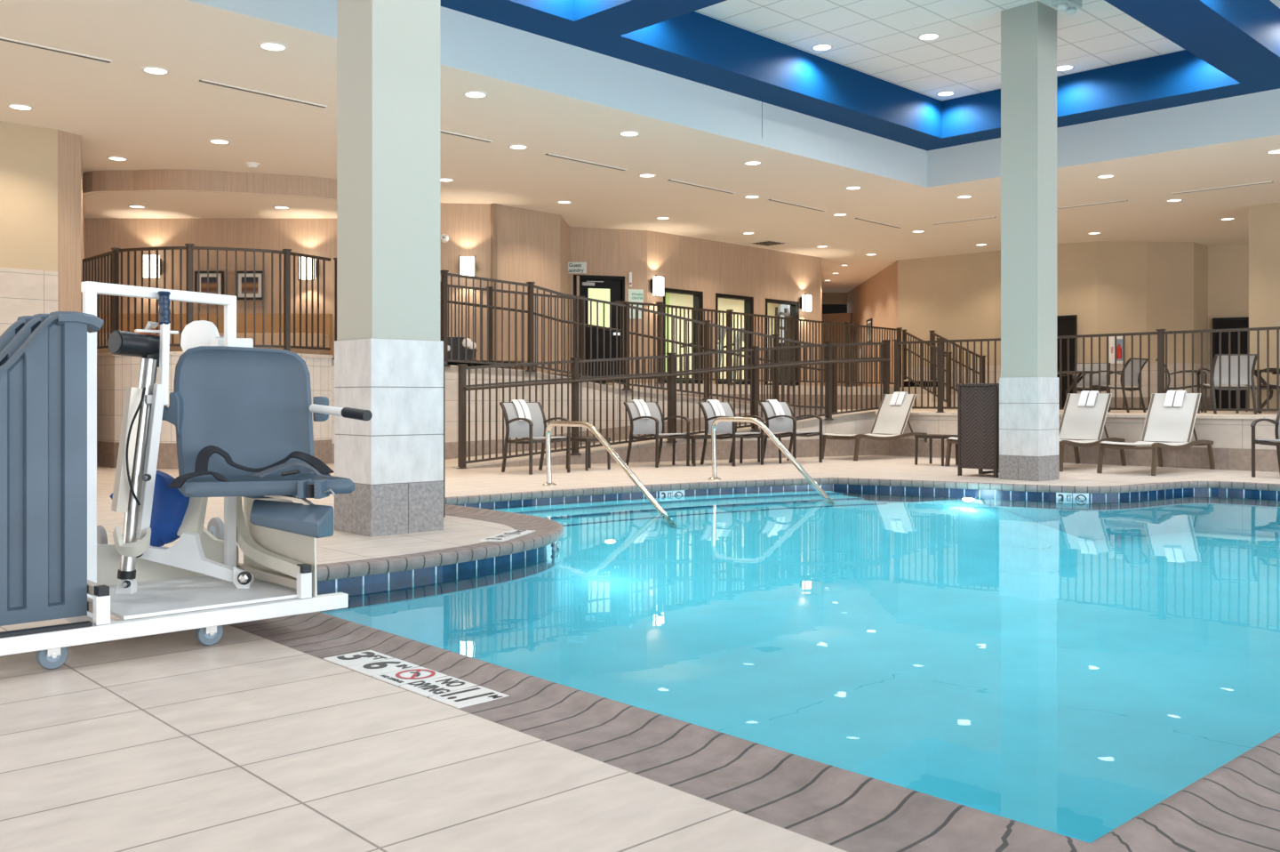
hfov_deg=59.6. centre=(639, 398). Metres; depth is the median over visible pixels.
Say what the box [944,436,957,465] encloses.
sun lounger
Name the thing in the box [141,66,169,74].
recessed light
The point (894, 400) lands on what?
folded towel
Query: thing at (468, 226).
wall
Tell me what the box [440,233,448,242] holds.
wall sensor
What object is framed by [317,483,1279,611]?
wall
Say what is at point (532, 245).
wall
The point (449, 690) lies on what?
depth marker
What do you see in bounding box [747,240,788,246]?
ceiling vent
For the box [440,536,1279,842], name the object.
pool water
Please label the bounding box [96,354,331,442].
wall
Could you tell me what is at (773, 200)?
ceiling vent
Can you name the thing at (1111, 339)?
fire extinguisher cabinet
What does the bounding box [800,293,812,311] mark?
wall sconce
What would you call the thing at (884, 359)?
ramp railing
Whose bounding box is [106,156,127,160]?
recessed light
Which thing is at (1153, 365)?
trim
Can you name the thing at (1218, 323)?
door
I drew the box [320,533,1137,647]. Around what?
wall
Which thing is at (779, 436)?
side table
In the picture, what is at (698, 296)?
window
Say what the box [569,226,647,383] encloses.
wall
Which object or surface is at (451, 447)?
baseboard
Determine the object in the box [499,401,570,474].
sling chair
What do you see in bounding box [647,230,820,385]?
wall
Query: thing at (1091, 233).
recessed light
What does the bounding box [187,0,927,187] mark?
bulkhead
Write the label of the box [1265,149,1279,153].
recessed light
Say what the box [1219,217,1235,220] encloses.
recessed light
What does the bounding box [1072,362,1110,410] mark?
sling chair
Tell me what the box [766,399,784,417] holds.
folded towel
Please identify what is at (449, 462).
floor
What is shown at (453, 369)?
trim
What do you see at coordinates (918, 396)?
floor
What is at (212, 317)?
wall
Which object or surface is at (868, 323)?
print
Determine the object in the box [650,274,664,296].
wall sconce
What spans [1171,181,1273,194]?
ceiling vent
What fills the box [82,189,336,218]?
ceiling
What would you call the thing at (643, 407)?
folded towel
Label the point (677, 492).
depth marker
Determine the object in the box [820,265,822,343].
wall
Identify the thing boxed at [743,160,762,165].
recessed light
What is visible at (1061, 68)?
recessed light
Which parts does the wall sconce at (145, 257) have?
plate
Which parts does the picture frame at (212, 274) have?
frame, frame, frame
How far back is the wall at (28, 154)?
13.16 m
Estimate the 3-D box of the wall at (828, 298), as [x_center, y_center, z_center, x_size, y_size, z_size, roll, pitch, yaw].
[5.888,-3.058,34.075,1.218,0.357,0.150,0,0,0]
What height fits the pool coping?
0.084 m
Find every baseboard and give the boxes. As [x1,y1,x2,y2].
[96,439,332,468]
[331,403,824,463]
[467,438,875,468]
[676,393,880,408]
[875,438,1279,471]
[1110,397,1209,407]
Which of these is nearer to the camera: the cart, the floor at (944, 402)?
the cart
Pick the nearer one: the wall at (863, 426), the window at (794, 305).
the wall at (863, 426)
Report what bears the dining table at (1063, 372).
on the floor at (1111, 412)
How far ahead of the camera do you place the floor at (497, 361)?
16.96 m
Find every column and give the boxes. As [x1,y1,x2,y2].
[334,0,443,536]
[999,0,1059,480]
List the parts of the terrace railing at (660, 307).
post, post, rail, rail, post, post, post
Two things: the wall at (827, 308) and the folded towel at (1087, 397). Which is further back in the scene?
the wall at (827, 308)
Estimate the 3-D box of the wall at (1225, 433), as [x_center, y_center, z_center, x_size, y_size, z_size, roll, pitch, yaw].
[7.495,0.577,14.094,0.251,0.647,10.536,0,0,-44]
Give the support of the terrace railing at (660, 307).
on the floor
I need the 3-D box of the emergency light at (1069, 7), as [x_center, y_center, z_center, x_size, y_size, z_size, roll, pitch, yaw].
[4.608,-4.242,12.058,0.320,0.155,0.200,0,0,-43]
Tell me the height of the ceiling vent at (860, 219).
0.014 m
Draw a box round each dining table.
[1056,370,1098,397]
[1254,368,1279,412]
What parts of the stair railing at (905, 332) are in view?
post, rail, rail, rail, post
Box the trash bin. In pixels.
[956,383,999,477]
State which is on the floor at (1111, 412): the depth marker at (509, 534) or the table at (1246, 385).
the table at (1246, 385)
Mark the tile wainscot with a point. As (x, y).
(23, 292)
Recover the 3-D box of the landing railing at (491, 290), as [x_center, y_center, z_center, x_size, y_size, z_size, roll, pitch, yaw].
[-2.019,-1.030,17.681,2.408,1.552,0.235,0,0,-18]
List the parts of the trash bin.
leg, lid, rail, leg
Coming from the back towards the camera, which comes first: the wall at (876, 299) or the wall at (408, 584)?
the wall at (876, 299)
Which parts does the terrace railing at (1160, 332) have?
post, post, rail, rail, post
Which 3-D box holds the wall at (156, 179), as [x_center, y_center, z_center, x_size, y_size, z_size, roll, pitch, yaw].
[-6.418,-3.079,16.848,5.433,0.297,2.290,0,0,-7]
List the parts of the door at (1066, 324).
frame, frame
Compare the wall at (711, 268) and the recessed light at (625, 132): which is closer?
the recessed light at (625, 132)
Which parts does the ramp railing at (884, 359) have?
post, post, post, rail, rail, rail, handrail, post, post, post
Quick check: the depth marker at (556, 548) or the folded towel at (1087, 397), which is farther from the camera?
the folded towel at (1087, 397)
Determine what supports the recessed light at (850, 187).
in the ceiling at (116, 108)
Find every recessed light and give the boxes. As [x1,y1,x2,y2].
[7,104,33,110]
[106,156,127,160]
[128,204,145,207]
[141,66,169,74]
[208,138,230,143]
[257,41,287,51]
[272,205,290,208]
[440,177,454,181]
[463,90,487,97]
[508,144,527,149]
[556,200,572,203]
[618,130,639,135]
[638,173,655,177]
[656,216,670,219]
[742,232,754,234]
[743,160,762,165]
[744,194,759,198]
[811,43,833,50]
[832,213,847,215]
[844,185,862,189]
[911,230,925,232]
[917,32,940,40]
[936,90,955,95]
[956,194,973,198]
[1056,64,1074,71]
[1087,232,1101,234]
[1096,174,1115,178]
[1165,198,1183,201]
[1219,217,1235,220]
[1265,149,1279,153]
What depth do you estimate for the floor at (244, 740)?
2.82 m
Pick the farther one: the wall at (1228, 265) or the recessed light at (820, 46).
the wall at (1228, 265)
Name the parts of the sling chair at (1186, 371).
leg, seat rail, armrest, leg, leg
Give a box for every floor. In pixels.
[0,455,1279,851]
[445,410,875,468]
[449,360,527,366]
[530,371,760,409]
[550,524,1138,613]
[837,408,1278,415]
[899,386,945,408]
[915,393,957,408]
[931,400,957,409]
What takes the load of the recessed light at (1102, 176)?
in the ceiling at (116, 108)
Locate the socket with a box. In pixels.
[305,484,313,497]
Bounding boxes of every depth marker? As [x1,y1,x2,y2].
[323,649,509,707]
[478,529,535,541]
[552,540,559,565]
[659,489,684,495]
[1056,492,1088,498]
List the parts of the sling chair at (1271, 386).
leg, armrest, seat rail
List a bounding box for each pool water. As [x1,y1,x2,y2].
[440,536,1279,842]
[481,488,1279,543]
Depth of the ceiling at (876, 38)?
13.28 m
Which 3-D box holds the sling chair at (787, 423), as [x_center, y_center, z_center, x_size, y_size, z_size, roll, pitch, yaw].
[2.122,0.474,15.798,0.595,0.858,0.709,0,0,-40]
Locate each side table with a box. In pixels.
[566,436,610,470]
[672,433,711,465]
[739,433,781,463]
[914,433,957,465]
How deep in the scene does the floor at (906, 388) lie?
24.16 m
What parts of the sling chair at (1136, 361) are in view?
armrest, seat rail, seat, leg, backrest, leg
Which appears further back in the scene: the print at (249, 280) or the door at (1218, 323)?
the door at (1218, 323)
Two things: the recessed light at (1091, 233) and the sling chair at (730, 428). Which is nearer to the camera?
the sling chair at (730, 428)
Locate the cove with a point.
(1177, 78)
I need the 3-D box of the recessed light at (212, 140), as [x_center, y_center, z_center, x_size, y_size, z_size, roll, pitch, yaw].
[-5.265,-3.213,13.981,0.260,0.012,0.260,0,0,-43]
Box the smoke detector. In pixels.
[244,161,260,167]
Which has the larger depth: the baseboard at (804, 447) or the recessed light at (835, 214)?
the recessed light at (835, 214)
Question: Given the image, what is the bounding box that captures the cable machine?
[775,306,790,383]
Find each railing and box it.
[82,243,330,351]
[331,257,835,412]
[440,280,584,379]
[456,339,890,468]
[614,300,902,386]
[892,326,1279,412]
[901,329,951,406]
[928,330,985,391]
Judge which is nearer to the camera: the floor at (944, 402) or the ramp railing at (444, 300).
the ramp railing at (444, 300)
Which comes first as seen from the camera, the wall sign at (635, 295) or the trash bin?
the trash bin
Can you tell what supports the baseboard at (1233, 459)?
attached to the wall at (1225, 433)
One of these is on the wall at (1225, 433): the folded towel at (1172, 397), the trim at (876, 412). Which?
the trim at (876, 412)
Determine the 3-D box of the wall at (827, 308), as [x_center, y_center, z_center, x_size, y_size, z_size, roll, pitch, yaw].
[6.334,-1.150,37.075,1.768,4.100,0.150,0,0,0]
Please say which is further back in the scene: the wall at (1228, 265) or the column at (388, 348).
the wall at (1228, 265)
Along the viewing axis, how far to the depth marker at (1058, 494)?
11.07 m
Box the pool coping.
[197,477,1279,851]
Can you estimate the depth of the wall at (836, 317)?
32.79 m
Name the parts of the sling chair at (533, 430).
leg, seat rail, armrest, backrest, leg, seat, leg, armrest, leg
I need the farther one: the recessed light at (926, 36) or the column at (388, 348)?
the recessed light at (926, 36)
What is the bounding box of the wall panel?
[57,129,84,312]
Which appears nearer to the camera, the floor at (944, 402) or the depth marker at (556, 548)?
the depth marker at (556, 548)
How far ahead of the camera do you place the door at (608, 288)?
21.17 m
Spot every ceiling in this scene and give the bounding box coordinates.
[0,0,1279,292]
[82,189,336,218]
[694,0,1279,101]
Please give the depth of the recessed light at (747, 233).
21.73 m
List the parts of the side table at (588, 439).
leg, leg, leg, leg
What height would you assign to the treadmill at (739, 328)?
1.270 m
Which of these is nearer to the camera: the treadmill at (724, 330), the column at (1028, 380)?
the column at (1028, 380)
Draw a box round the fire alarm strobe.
[628,272,631,286]
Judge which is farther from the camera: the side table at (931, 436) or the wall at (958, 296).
the wall at (958, 296)
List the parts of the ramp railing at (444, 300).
post, post, post, post, handrail, rail, rail, post, post, post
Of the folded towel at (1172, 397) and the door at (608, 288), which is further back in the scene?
the door at (608, 288)
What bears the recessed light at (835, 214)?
in the ceiling at (116, 108)
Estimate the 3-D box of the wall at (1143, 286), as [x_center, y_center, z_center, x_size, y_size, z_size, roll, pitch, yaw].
[10.726,-1.169,23.128,2.718,4.137,0.526,0,0,-15]
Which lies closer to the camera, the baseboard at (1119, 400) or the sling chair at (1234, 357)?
the sling chair at (1234, 357)
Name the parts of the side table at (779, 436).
leg, leg, leg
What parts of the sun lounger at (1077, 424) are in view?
leg, rail, leg, seat, backrest, rail, rail, leg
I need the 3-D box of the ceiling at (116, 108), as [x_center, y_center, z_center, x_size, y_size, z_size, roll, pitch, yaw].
[4.160,-3.267,12.155,40.768,0.100,34.614,0,0,-45]
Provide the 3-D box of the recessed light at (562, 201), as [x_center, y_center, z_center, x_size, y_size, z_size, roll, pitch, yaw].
[-1.237,-3.213,18.283,0.260,0.012,0.260,0,0,-43]
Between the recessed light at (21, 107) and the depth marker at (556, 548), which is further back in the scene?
the recessed light at (21, 107)
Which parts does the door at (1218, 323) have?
frame, frame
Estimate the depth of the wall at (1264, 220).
18.52 m
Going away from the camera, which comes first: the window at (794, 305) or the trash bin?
the trash bin
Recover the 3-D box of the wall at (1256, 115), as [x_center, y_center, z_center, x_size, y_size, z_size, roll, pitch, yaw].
[11.490,-3.499,10.013,0.120,0.562,20.000,0,0,-45]
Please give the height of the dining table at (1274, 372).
0.681 m
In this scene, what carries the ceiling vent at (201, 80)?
in the ceiling at (116, 108)
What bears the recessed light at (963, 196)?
in the ceiling at (116, 108)
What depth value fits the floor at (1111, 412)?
18.23 m
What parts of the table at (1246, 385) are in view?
leg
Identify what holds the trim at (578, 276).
attached to the wall at (605, 252)
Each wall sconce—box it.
[143,255,161,277]
[297,256,317,279]
[458,255,475,276]
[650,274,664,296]
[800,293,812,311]
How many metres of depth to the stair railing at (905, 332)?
23.49 m
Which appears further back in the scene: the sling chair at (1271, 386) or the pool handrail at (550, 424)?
the sling chair at (1271, 386)
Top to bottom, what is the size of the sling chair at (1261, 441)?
0.858 m
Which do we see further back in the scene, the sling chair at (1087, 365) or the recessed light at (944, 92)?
the sling chair at (1087, 365)
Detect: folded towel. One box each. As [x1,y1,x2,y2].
[510,399,531,420]
[631,399,650,418]
[706,399,725,415]
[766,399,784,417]
[889,391,907,405]
[1077,390,1099,406]
[1163,390,1186,406]
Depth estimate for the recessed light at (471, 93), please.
11.81 m
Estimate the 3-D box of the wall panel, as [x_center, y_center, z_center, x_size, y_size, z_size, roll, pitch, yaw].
[-8.002,-1.169,15.858,0.338,4.137,5.360,0,0,-24]
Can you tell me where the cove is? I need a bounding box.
[941,49,1255,144]
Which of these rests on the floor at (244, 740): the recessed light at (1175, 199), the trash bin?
the trash bin
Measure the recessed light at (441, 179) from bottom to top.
0.012 m
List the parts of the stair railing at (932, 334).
post, rail, rail, post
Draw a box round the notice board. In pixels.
[859,348,860,381]
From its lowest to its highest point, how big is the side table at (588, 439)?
0.406 m
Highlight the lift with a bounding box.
[0,280,372,669]
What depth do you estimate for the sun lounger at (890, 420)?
17.01 m
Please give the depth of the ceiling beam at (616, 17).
11.00 m
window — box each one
[663,288,703,383]
[665,292,780,383]
[715,293,753,384]
[765,298,799,384]
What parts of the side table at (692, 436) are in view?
leg, leg, leg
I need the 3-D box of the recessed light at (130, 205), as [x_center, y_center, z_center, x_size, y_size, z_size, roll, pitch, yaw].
[-7.678,-2.926,17.037,0.256,0.012,0.256,0,0,-43]
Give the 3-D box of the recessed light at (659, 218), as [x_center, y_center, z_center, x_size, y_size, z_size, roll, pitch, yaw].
[0.412,-3.213,19.904,0.260,0.012,0.260,0,0,-43]
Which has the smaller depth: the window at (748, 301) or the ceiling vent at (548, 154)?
the ceiling vent at (548, 154)
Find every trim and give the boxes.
[96,351,332,358]
[331,359,528,376]
[490,203,496,367]
[576,275,579,295]
[874,411,1276,418]
[901,362,1209,397]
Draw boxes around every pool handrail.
[542,420,677,527]
[707,416,830,497]
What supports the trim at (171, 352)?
on the wall at (115, 373)
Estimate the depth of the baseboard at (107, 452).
14.60 m
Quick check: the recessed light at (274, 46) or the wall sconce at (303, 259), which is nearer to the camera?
the recessed light at (274, 46)
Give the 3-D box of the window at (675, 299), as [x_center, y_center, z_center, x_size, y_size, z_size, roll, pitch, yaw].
[0.760,-1.425,26.409,0.100,2.350,8.359,0,0,44]
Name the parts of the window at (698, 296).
frame, frame, frame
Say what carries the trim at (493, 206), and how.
attached to the wall at (468, 226)
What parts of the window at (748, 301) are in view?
frame, frame, frame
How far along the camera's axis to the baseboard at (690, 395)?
22.17 m
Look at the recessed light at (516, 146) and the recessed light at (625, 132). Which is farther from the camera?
the recessed light at (516, 146)
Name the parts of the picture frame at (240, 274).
frame, frame, frame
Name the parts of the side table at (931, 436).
leg, leg, leg, leg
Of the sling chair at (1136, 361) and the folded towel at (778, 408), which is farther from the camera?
the sling chair at (1136, 361)
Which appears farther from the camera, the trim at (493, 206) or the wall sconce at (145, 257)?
the trim at (493, 206)
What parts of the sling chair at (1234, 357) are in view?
leg, armrest, leg, seat, backrest, leg, leg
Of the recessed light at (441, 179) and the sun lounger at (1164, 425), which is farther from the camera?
the recessed light at (441, 179)
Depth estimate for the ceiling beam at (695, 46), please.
13.28 m
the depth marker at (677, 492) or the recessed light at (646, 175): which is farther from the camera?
the recessed light at (646, 175)
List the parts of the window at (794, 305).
frame, frame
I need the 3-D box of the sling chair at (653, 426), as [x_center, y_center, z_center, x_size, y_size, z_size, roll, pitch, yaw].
[0.215,0.474,14.939,0.595,0.858,0.709,0,0,-40]
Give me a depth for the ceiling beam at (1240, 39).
11.71 m
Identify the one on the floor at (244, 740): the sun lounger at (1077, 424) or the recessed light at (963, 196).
the sun lounger at (1077, 424)
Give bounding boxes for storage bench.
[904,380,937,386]
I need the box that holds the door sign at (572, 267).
[568,262,586,272]
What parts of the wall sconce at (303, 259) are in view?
lamp shade, plate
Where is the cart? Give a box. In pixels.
[440,336,477,364]
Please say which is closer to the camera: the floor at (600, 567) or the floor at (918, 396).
the floor at (600, 567)
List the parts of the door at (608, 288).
frame, glass, frame, frame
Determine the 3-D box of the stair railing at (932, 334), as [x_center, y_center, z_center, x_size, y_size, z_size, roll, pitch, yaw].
[6.860,-0.648,24.200,0.120,1.761,2.156,0,0,-16]
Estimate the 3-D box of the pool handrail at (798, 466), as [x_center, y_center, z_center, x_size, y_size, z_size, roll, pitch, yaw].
[1.360,0.673,11.684,0.150,0.947,1.863,0,0,-39]
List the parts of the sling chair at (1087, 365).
seat, backrest, leg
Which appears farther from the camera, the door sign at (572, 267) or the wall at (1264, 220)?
the door sign at (572, 267)
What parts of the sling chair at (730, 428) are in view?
leg, backrest, armrest, seat rail, leg, leg, seat, seat rail, armrest, leg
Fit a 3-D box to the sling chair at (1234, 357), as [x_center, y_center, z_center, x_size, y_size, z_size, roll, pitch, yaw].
[8.547,-0.203,16.252,0.595,0.858,0.709,0,0,6]
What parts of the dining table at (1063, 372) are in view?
leg, leg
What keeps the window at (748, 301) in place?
in the wall at (711, 268)
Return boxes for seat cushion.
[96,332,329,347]
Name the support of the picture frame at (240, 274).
attached to the wall at (468, 226)
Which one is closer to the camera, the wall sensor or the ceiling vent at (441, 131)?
the ceiling vent at (441, 131)
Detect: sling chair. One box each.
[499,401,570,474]
[623,401,690,467]
[697,401,764,465]
[758,400,823,462]
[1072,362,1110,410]
[1088,357,1148,412]
[1155,358,1207,412]
[1196,353,1256,414]
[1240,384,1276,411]
[1250,407,1279,477]
[1258,368,1279,413]
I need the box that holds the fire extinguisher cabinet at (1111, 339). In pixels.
[1108,336,1122,363]
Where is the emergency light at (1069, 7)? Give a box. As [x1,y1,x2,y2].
[1050,0,1081,15]
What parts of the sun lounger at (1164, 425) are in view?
leg, rail, seat, rail, leg, leg, backrest, rail, rail, leg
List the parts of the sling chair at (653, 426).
leg, seat rail, backrest, armrest, leg, leg, seat, seat rail, armrest, leg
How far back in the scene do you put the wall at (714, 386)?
20.23 m
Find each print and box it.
[200,277,216,293]
[241,277,258,293]
[867,321,871,338]
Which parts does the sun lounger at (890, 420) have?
leg, rail, leg, seat, rail, rail, backrest, rail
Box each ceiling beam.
[440,0,960,150]
[573,0,726,35]
[1104,0,1279,92]
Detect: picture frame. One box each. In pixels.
[194,270,223,294]
[234,270,262,299]
[866,318,871,342]
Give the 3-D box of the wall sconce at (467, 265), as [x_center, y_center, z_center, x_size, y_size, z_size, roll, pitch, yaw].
[-2.829,-2.162,18.306,0.270,0.340,0.148,0,0,-7]
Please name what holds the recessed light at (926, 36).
in the ceiling at (876, 38)
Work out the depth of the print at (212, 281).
18.11 m
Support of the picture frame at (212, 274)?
attached to the wall at (468, 226)
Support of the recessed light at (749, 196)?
in the ceiling at (116, 108)
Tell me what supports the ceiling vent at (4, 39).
in the ceiling at (116, 108)
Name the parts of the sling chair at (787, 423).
leg, backrest, armrest, seat rail, leg, leg, seat, armrest, seat rail, leg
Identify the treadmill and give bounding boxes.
[665,327,726,382]
[723,328,743,382]
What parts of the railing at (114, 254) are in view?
post, post, rail, rail, post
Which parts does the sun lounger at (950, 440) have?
leg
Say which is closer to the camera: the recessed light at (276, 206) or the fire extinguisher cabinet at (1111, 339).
the recessed light at (276, 206)
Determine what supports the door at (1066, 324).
in the wall at (958, 296)
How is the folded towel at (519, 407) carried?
on the sling chair at (533, 430)
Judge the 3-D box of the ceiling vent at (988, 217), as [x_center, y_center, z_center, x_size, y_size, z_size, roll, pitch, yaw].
[5.854,-3.213,20.211,1.216,0.014,0.086,0,0,42]
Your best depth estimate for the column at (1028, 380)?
12.29 m
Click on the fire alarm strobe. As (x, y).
(629, 273)
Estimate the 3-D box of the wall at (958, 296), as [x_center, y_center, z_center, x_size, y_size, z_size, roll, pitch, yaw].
[7.691,-1.169,24.450,4.586,4.137,0.330,0,0,43]
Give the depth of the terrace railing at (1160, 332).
15.10 m
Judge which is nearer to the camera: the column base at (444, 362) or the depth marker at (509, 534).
the depth marker at (509, 534)
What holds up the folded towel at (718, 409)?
on the sling chair at (730, 428)
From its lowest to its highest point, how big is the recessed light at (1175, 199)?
0.012 m
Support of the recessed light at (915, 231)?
in the ceiling at (116, 108)
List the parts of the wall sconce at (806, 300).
plate, lamp shade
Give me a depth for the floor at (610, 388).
16.79 m
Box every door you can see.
[573,274,624,382]
[1056,314,1077,407]
[1212,316,1248,407]
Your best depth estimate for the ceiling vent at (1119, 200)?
18.47 m
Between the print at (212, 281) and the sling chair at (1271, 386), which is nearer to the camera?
the sling chair at (1271, 386)
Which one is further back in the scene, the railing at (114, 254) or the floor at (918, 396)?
the floor at (918, 396)
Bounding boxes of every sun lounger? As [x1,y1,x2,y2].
[822,393,927,460]
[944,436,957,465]
[1058,392,1126,471]
[1096,392,1214,475]
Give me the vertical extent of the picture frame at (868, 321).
0.620 m
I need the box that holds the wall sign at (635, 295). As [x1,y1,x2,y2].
[628,288,643,319]
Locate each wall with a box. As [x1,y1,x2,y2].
[0,120,57,271]
[82,168,336,199]
[84,202,490,366]
[96,312,332,354]
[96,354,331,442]
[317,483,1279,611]
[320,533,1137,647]
[331,362,760,443]
[451,410,875,468]
[496,204,569,377]
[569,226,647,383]
[605,382,894,394]
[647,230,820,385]
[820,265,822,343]
[822,292,847,303]
[822,304,847,313]
[822,312,852,385]
[847,260,897,386]
[875,414,1276,449]
[897,241,1096,367]
[927,88,1279,187]
[1096,240,1207,364]
[1208,244,1248,364]
[1248,202,1279,411]
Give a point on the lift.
(240, 412)
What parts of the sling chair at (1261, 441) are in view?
leg, armrest, seat rail, seat, leg, backrest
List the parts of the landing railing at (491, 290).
post, post, rail, rail, post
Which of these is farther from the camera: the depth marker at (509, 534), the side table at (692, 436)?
the side table at (692, 436)
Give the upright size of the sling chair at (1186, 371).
0.858 m
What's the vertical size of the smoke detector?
0.055 m
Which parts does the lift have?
stub post, ram rod, motor, frame, lifting arm, head plate, platform plate, arm plate, seat, splash panel, stub post, armrest lever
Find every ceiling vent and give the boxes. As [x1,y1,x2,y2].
[0,36,111,63]
[198,79,327,108]
[440,129,492,143]
[544,152,626,170]
[667,179,735,193]
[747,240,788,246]
[768,199,825,211]
[854,217,901,228]
[932,216,996,224]
[1056,200,1127,208]
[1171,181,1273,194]
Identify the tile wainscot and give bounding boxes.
[0,266,57,335]
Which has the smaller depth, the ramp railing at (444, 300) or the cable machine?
the ramp railing at (444, 300)
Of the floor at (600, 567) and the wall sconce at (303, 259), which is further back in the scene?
the wall sconce at (303, 259)
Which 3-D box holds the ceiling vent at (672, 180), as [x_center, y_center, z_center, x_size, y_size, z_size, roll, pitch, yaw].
[0.947,-3.213,16.958,0.086,0.014,1.483,0,0,44]
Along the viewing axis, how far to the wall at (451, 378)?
16.25 m
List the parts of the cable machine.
cross arm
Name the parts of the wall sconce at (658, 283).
plate, lamp shade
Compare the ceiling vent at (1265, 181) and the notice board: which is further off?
the notice board

